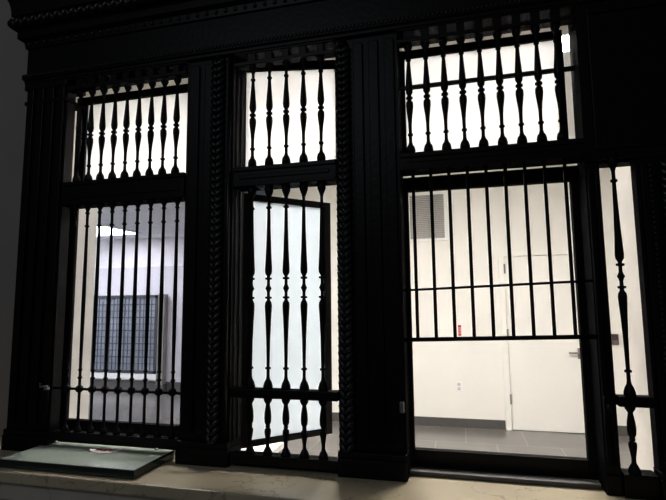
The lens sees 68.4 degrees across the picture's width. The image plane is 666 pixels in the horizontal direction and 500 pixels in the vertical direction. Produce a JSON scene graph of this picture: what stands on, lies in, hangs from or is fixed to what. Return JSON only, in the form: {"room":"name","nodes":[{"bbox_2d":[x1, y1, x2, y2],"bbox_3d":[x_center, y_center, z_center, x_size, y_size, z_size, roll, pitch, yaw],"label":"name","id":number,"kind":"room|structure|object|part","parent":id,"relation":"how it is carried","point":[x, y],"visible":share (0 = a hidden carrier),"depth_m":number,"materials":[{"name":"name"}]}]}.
{"room":"ticket counter lobby","nodes":[
{"label":"ticket counter lobby","id":0,"kind":"room"},
{"bbox_2d":[0,0,27,435],"bbox_3d":[-0.224,-0.389,1.805,7.700,4.020,0.220,-2,-7,14],"label":"wall","id":1,"kind":"structure","parent":0,"point":[13,53],"depth_m":1.96,"materials":[{"name":"paint"}]},
{"bbox_2d":[7,0,602,84],"bbox_3d":[-0.078,-0.893,1.567,2.334,0.495,0.172,-2,-7,14],"label":"crown molding","id":2,"kind":"structure","parent":1,"relation":"attached to","point":[63,39],"depth_m":1.64,"materials":[{"name":"black paint"}]},
{"bbox_3d":[-0.082,-0.872,1.510,2.274,0.034,0.015,-2,-7,14],"label":"moulding","id":3,"kind":"part","parent":2,"relation":"part of","materials":[{"name":"black wood"}]},
{"bbox_3d":[-0.079,-0.959,1.575,2.334,0.362,0.172,-2,-7,14],"label":"crown","id":4,"kind":"part","parent":2,"relation":"part of","materials":[{"name":"black paint"}]},
{"bbox_2d":[69,25,653,471],"bbox_3d":[-0.072,-0.035,1.727,2.005,1.697,0.220,-2,-7,14],"label":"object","id":5,"kind":"structure","parent":1,"relation":"attached to","point":[644,457],"depth_m":1.53,"materials":[{"name":"paint"}]},
{"bbox_2d":[94,236,183,381],"bbox_3d":[-3.441,0.889,8.708,6.150,3.080,0.120,-2,-7,14],"label":"wall","id":6,"kind":"structure","parent":0,"point":[168,270],"depth_m":8.64,"materials":[{"name":"white paint"}]},
{"bbox_2d":[90,372,155,379],"bbox_3d":[-3.667,2.195,8.535,1.600,0.090,0.050,-2,-7,14],"label":"trim","id":7,"kind":"structure","parent":6,"relation":"attached to","point":[96,374],"depth_m":8.50,"materials":[{"name":"white paint"}]},
{"bbox_2d":[90,295,157,373],"bbox_3d":[-3.678,1.473,8.622,1.330,1.345,0.040,-2,-7,14],"label":"window","id":8,"kind":"structure","parent":6,"relation":"in","point":[141,299],"depth_m":8.61,"materials":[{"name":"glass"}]},
{"bbox_2d":[90,379,180,390],"bbox_3d":[-3.444,2.338,8.477,6.150,0.150,0.020,-2,-7,14],"label":"baseboard","id":9,"kind":"structure","parent":6,"relation":"attached to","point":[99,383],"depth_m":8.49,"materials":[{"name":"grey"}]},
{"bbox_2d":[96,202,184,240],"bbox_3d":[-3.824,-0.386,7.404,6.150,0.060,2.850,-2,-7,14],"label":"ceiling","id":10,"kind":"structure","parent":0,"point":[170,212],"depth_m":6.89,"materials":[{"name":"white paint"}]},
{"bbox_2d":[96,224,140,235],"bbox_3d":[-3.698,-0.303,7.742,0.920,0.030,0.860,-2,-7,14],"label":"recessed light","id":11,"kind":"object","parent":10,"relation":"in","point":[105,229],"visible":0.44,"depth_m":7.78,"materials":[{"name":"white paint"}]},
{"bbox_2d":[96,227,134,235],"bbox_3d":[-3.698,-0.306,7.742,0.870,0.020,0.810,-2,-7,14],"label":"diffuser","id":12,"kind":"object","parent":11,"relation":"attached to","point":[105,231],"depth_m":7.79,"materials":[{"name":"white"}]},
{"bbox_2d":[88,388,630,468],"bbox_3d":[-1.705,2.071,5.128,11.200,0.100,5.950,-2,-7,14],"label":"floor","id":13,"kind":"structure","parent":0,"point":[440,437],"depth_m":5.24,"materials":[{"name":"grey stone"}]},
{"bbox_2d":[154,294,167,390],"bbox_3d":[-2.918,1.573,8.346,0.170,1.630,0.130,-2,-7,14],"label":"column","id":14,"kind":"structure","parent":13,"relation":"on","point":[163,385],"depth_m":8.31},
{"bbox_2d":[241,442,283,452],"bbox_3d":[-0.448,1.212,1.930,0.485,0.870,0.145,-2,-7,14],"label":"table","id":15,"kind":"object","parent":13,"relation":"on","point":[275,447],"visible":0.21,"depth_m":1.92,"materials":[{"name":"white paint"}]},
{"bbox_2d":[272,164,627,432],"bbox_3d":[1.604,0.523,5.874,5.050,3.080,0.120,-2,-7,14],"label":"wall","id":16,"kind":"structure","parent":0,"point":[437,365],"depth_m":5.78,"materials":[{"name":"beige paint"}]},
{"bbox_2d":[332,412,505,429],"bbox_3d":[0.556,2.037,5.911,2.890,0.100,0.015,-2,-7,14],"label":"baseboard","id":17,"kind":"structure","parent":16,"relation":"attached to","point":[419,420],"depth_m":5.68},
{"bbox_2d":[408,191,447,241],"bbox_3d":[1.154,-0.410,6.021,0.475,0.605,0.020,-2,-7,14],"label":"air vent","id":18,"kind":"object","parent":16,"relation":"in","point":[422,200],"visible":0.89,"depth_m":6.02,"materials":[{"name":"white metal"}]},
{"bbox_2d":[456,382,461,390],"bbox_3d":[1.472,1.594,5.723,0.070,0.110,0.010,-2,-7,14],"label":"outlet","id":19,"kind":"object","parent":16,"relation":"attached to","point":[458,384],"visible":1,"depth_m":5.72,"materials":[{"name":"white paint"}]},
{"bbox_2d":[458,325,460,335],"bbox_3d":[1.497,0.951,5.790,0.036,0.128,0.004,-2,-7,14],"label":"notice","id":20,"kind":"object","parent":16,"relation":"attached to","point":[459,326],"visible":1,"depth_m":5.79,"materials":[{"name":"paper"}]},
{"bbox_2d":[498,249,584,432],"bbox_3d":[2.412,1.008,5.509,0.970,2.020,0.075,-2,-7,14],"label":"door","id":21,"kind":"structure","parent":16,"relation":"in","point":[545,381],"depth_m":5.53,"materials":[{"name":"beige paint"}]},
{"bbox_3d":[2.679,1.145,5.414,0.135,0.120,0.055,-2,-7,14],"label":"handle","id":22,"kind":"part","parent":21,"relation":"part of","materials":[{"name":"metal"}]},
{"bbox_2d":[611,334,618,344],"bbox_3d":[3.077,0.977,5.355,0.075,0.115,0.044,-2,-7,14],"label":"card reader","id":23,"kind":"object","parent":16,"relation":"attached to","point":[615,339],"visible":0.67,"depth_m":5.34,"materials":[{"name":"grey plastic"}]},
{"bbox_2d":[618,426,627,435],"bbox_3d":[3.426,1.927,5.175,1.080,0.100,0.015,-2,-7,14],"label":"baseboard","id":24,"kind":"structure","parent":16,"relation":"attached to","point":[622,430],"depth_m":5.25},
{"bbox_2d":[563,53,574,138],"bbox_3d":[-0.475,-1.226,4.374,8.200,0.100,4.420,-2,-7,14],"label":"ceiling","id":25,"kind":"structure","parent":0,"point":[568,83],"depth_m":4.03,"materials":[{"name":"paint"}]},
{"bbox_2d":[562,35,569,53],"bbox_3d":[1.294,-1.328,3.030,0.900,0.030,0.500,-2,-7,14],"label":"recessed light","id":26,"kind":"object","parent":25,"relation":"in","point":[565,39],"visible":0.02,"depth_m":3.13,"materials":[{"name":"white paint"}]},
{"bbox_3d":[-0.797,1.408,-0.700,7.700,0.100,4.950,-2,-7,14],"label":"floor","id":27,"kind":"structure","parent":0,"visible":0},
{"bbox_2d":[0,436,641,499],"bbox_3d":[-0.036,1.101,1.308,5.200,0.945,0.321,-2,-7,14],"label":"countertop","id":28,"kind":"structure","parent":27,"relation":"on","point":[169,480],"depth_m":1.32,"materials":[{"name":"beige stone"}]},
{"bbox_2d":[1,79,85,450],"bbox_3d":[-1.024,0.035,1.748,0.184,1.290,0.101,-2,-7,14],"label":"pilaster","id":29,"kind":"object","parent":28,"relation":"on","point":[43,240],"visible":0.91,"depth_m":1.70,"materials":[{"name":"black paint"}]},
{"bbox_2d":[39,383,49,389],"bbox_3d":[-0.962,0.455,1.633,0.033,0.023,0.014,-2,-7,14],"label":"latch","id":30,"kind":"object","parent":29,"relation":"attached to","point":[46,387],"visible":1,"depth_m":1.63,"materials":[{"name":"grey metal"}]},
{"bbox_2d":[74,84,187,180],"bbox_3d":[-0.716,-0.396,1.789,0.520,0.380,0.024,-2,-7,14],"label":"transom window","id":31,"kind":"structure","parent":29,"relation":"attached to","point":[183,95],"depth_m":1.79,"materials":[{"name":"white glass"}]},
{"bbox_3d":[-0.720,-0.570,1.809,0.425,0.030,0.024,-2,-7,14],"label":"rail","id":32,"kind":"part","parent":31,"relation":"part of","materials":[{"name":"black metal"}]},
{"bbox_3d":[-0.034,1.058,1.321,5.200,0.793,0.304,-2,-7,14],"label":"panel","id":33,"kind":"part","parent":28,"relation":"part of","materials":[{"name":"grey stone"}]},
{"bbox_2d":[0,441,173,479],"bbox_3d":[-0.752,0.639,1.510,0.467,0.029,0.200,-2,-7,14],"label":"glass slab","id":34,"kind":"object","parent":28,"relation":"on","point":[57,457],"visible":0.91,"depth_m":1.46,"materials":[{"name":"glass"}]},
{"bbox_2d":[90,447,121,452],"bbox_3d":[-0.716,0.630,1.545,0.106,0.005,0.057,-2,-7,14],"label":"card","id":35,"kind":"object","parent":34,"relation":"on","point":[98,449],"visible":1,"depth_m":1.54,"materials":[{"name":"white paper"}]},
{"bbox_2d":[96,449,112,451],"bbox_3d":[-0.717,0.631,1.548,0.070,0.003,0.026,-2,-7,14],"label":"print","id":36,"kind":"object","parent":35,"relation":"on","point":[97,450],"depth_m":1.54},
{"bbox_2d":[59,54,335,467],"bbox_3d":[-0.488,0.009,1.656,1.046,1.309,0.282,-1,-6,3],"label":"window frame","id":37,"kind":"structure","parent":28,"relation":"on","point":[312,134],"depth_m":1.57,"materials":[{"name":"black"}]},
{"bbox_3d":[-0.722,0.233,1.722,0.570,0.875,0.024,-2,-7,14],"label":"window sash","id":38,"kind":"part","parent":37,"relation":"part of","materials":[{"name":"black metal"}]},
{"bbox_3d":[-0.718,0.629,1.677,0.470,0.078,0.024,-2,-7,14],"label":"rail","id":39,"kind":"part","parent":37,"relation":"part of","materials":[{"name":"black metal"}]},
{"bbox_2d":[61,172,185,208],"bbox_3d":[-0.708,-0.201,1.682,0.477,0.083,0.070,-2,-7,14],"label":"rail","id":40,"kind":"object","parent":37,"relation":"attached to","point":[169,186],"visible":1,"depth_m":1.65,"materials":[{"name":"black paint"}]},
{"bbox_2d":[49,198,180,447],"bbox_3d":[-0.709,0.229,1.616,0.481,0.783,0.031,-2,-7,14],"label":"grille","id":41,"kind":"object","parent":40,"relation":"attached to","point":[128,438],"visible":0.99,"depth_m":1.60,"materials":[{"name":"black metal"}]},
{"bbox_3d":[-0.705,0.605,1.574,0.477,0.027,0.031,-2,-7,14],"label":"rail","id":42,"kind":"part","parent":41,"relation":"part of","materials":[{"name":"black metal"}]},
{"bbox_3d":[-0.707,0.456,1.589,0.481,0.010,0.008,-2,-7,14],"label":"knob rail","id":43,"kind":"part","parent":41,"relation":"part of","materials":[{"name":"black metal"}]},
{"bbox_2d":[66,61,187,181],"bbox_3d":[-0.716,-0.431,1.689,0.478,0.383,0.032,-2,-7,14],"label":"grille","id":44,"kind":"object","parent":40,"relation":"on","point":[178,74],"visible":0.98,"depth_m":1.68,"materials":[{"name":"black paint"}]},
{"bbox_3d":[-0.390,0.010,1.580,0.175,1.290,0.112,-2,-7,14],"label":"mullion","id":45,"kind":"part","parent":37,"relation":"part of","materials":[{"name":"black wood"}]},
{"bbox_2d":[233,159,336,191],"bbox_3d":[-0.146,-0.232,1.539,0.334,0.063,0.070,-2,-7,14],"label":"rail","id":46,"kind":"object","parent":37,"relation":"attached to","point":[310,172],"visible":1,"depth_m":1.51,"materials":[{"name":"black paint"}]},
{"bbox_2d":[234,39,334,165],"bbox_3d":[-0.153,-0.455,1.545,0.334,0.379,0.032,-2,-7,14],"label":"grille","id":47,"kind":"object","parent":46,"relation":"on","point":[321,54],"visible":0.95,"depth_m":1.54,"materials":[{"name":"black metal"}]},
{"bbox_2d":[240,193,331,448],"bbox_3d":[-0.159,0.230,1.700,0.346,0.830,0.024,3,-7,-31],"label":"casement","id":48,"kind":"object","parent":37,"relation":"attached to","point":[312,211],"visible":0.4,"depth_m":1.70,"materials":[{"name":"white glass"}]},
{"bbox_3d":[-0.159,-0.172,1.748,0.285,0.022,0.024,3,-7,-31],"label":"rail","id":49,"kind":"part","parent":48,"relation":"part of","materials":[{"name":"black metal"}]},
{"bbox_3d":[-0.152,0.632,1.657,0.285,0.020,0.024,3,-7,-31],"label":"rail","id":50,"kind":"part","parent":48,"relation":"part of","materials":[{"name":"black metal"}]},
{"bbox_3d":[-0.146,-0.633,1.697,0.308,0.030,0.024,-1,-6,3],"label":"rail","id":51,"kind":"part","parent":37,"relation":"part of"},
{"bbox_2d":[229,181,338,472],"bbox_3d":[-0.144,0.221,1.482,0.334,0.845,0.054,-2,-7,14],"label":"grille","id":52,"kind":"object","parent":28,"relation":"on","point":[323,462],"visible":0.99,"depth_m":1.45,"materials":[{"name":"black metal"}]},
{"bbox_3d":[-0.140,0.621,1.437,0.333,0.040,0.053,-2,-7,14],"label":"rail","id":53,"kind":"part","parent":52,"relation":"part of","materials":[{"name":"black paint"}]},
{"bbox_3d":[-0.144,0.425,1.449,0.334,0.027,0.034,-2,-7,14],"label":"rail","id":54,"kind":"part","parent":52,"relation":"part of","materials":[{"name":"black metal"}]},
{"bbox_2d":[335,32,410,481],"bbox_3d":[0.112,-0.009,1.452,0.194,1.290,0.111,-2,-7,14],"label":"pier","id":55,"kind":"object","parent":28,"relation":"on","point":[374,425],"visible":1,"depth_m":1.41,"materials":[{"name":"black paint"}]},
{"bbox_2d":[400,30,568,152],"bbox_3d":[0.447,-0.448,1.492,0.478,0.385,0.024,-2,-7,14],"label":"transom window","id":56,"kind":"structure","parent":55,"relation":"attached to","point":[550,114],"depth_m":1.49,"materials":[{"name":"white glass"}]},
{"bbox_3d":[0.443,-0.626,1.512,0.443,0.026,0.024,-2,-7,14],"label":"rail","id":57,"kind":"part","parent":56,"relation":"part of","materials":[{"name":"black metal"}]},
{"bbox_2d":[399,138,584,175],"bbox_3d":[0.438,-0.260,1.390,0.489,0.051,0.070,-2,-7,14],"label":"rail","id":58,"kind":"object","parent":55,"relation":"attached to","point":[553,152],"visible":1,"depth_m":1.36,"materials":[{"name":"black paint"}]},
{"bbox_2d":[396,3,574,152],"bbox_3d":[0.433,-0.475,1.405,0.488,0.381,0.053,-2,-7,14],"label":"grille","id":59,"kind":"object","parent":58,"relation":"on","point":[554,21],"visible":0.99,"depth_m":1.39,"materials":[{"name":"black paint"}]},
{"bbox_2d":[403,159,596,341],"bbox_3d":[0.435,0.006,1.340,0.489,0.489,0.013,-2,-7,14],"label":"grille","id":60,"kind":"object","parent":58,"relation":"attached to","point":[572,281],"visible":1,"depth_m":1.33,"materials":[{"name":"black metal"}]},
{"bbox_2d":[403,165,597,479],"bbox_3d":[0.463,0.195,1.417,0.511,0.856,0.024,-2,-7,14],"label":"window","id":61,"kind":"structure","parent":28,"relation":"on","point":[482,461],"depth_m":1.38,"materials":[{"name":"black metal"}]},
{"bbox_3d":[0.455,-0.209,1.463,0.460,0.043,0.024,-2,-7,14],"label":"rail","id":62,"kind":"part","parent":61,"relation":"part of","materials":[{"name":"black metal"}]},
{"bbox_3d":[0.463,0.595,1.373,0.460,0.050,0.024,-2,-7,14],"label":"rail","id":63,"kind":"part","parent":61,"relation":"part of","materials":[{"name":"black metal"}]},
{"bbox_2d":[410,467,601,489],"bbox_3d":[0.455,0.616,1.326,0.485,0.013,0.038,-2,-7,14],"label":"threshold","id":64,"kind":"object","parent":28,"relation":"on","point":[415,471],"visible":1,"depth_m":1.31,"materials":[{"name":"metal"}]},
{"bbox_2d":[578,162,623,496],"bbox_3d":[0.699,0.189,1.282,0.037,0.847,0.103,-2,-7,14],"label":"post","id":65,"kind":"object","parent":28,"relation":"on","point":[601,355],"visible":0.99,"depth_m":1.26,"materials":[{"name":"black paint"}]},
{"bbox_2d":[599,153,660,499],"bbox_3d":[0.752,0.179,1.253,0.079,0.859,0.054,-2,-7,14],"label":"grille","id":66,"kind":"object","parent":28,"relation":"on","point":[638,483],"visible":0.98,"depth_m":1.21,"materials":[{"name":"black paint"}]},
{"bbox_3d":[0.747,-0.242,1.297,0.079,0.012,0.040,-2,-7,14],"label":"rail","id":67,"kind":"part","parent":66,"relation":"part of","materials":[{"name":"black paint"}]},
{"bbox_3d":[0.752,0.376,1.221,0.079,0.026,0.034,-2,-7,14],"label":"rail","id":68,"kind":"part","parent":66,"relation":"part of","materials":[{"name":"black paint"}]},
{"bbox_3d":[0.755,0.578,1.210,0.077,0.057,0.050,-2,-7,14],"label":"rail","id":69,"kind":"part","parent":66,"relation":"part of","materials":[{"name":"black paint"}]},
{"bbox_2d":[630,156,665,499],"bbox_3d":[0.885,0.179,1.208,0.203,0.847,0.064,-2,-7,14],"label":"pilaster","id":70,"kind":"object","parent":28,"relation":"on","point":[648,174],"visible":0.99,"depth_m":1.23,"materials":[{"name":"black paint"}]}
]}

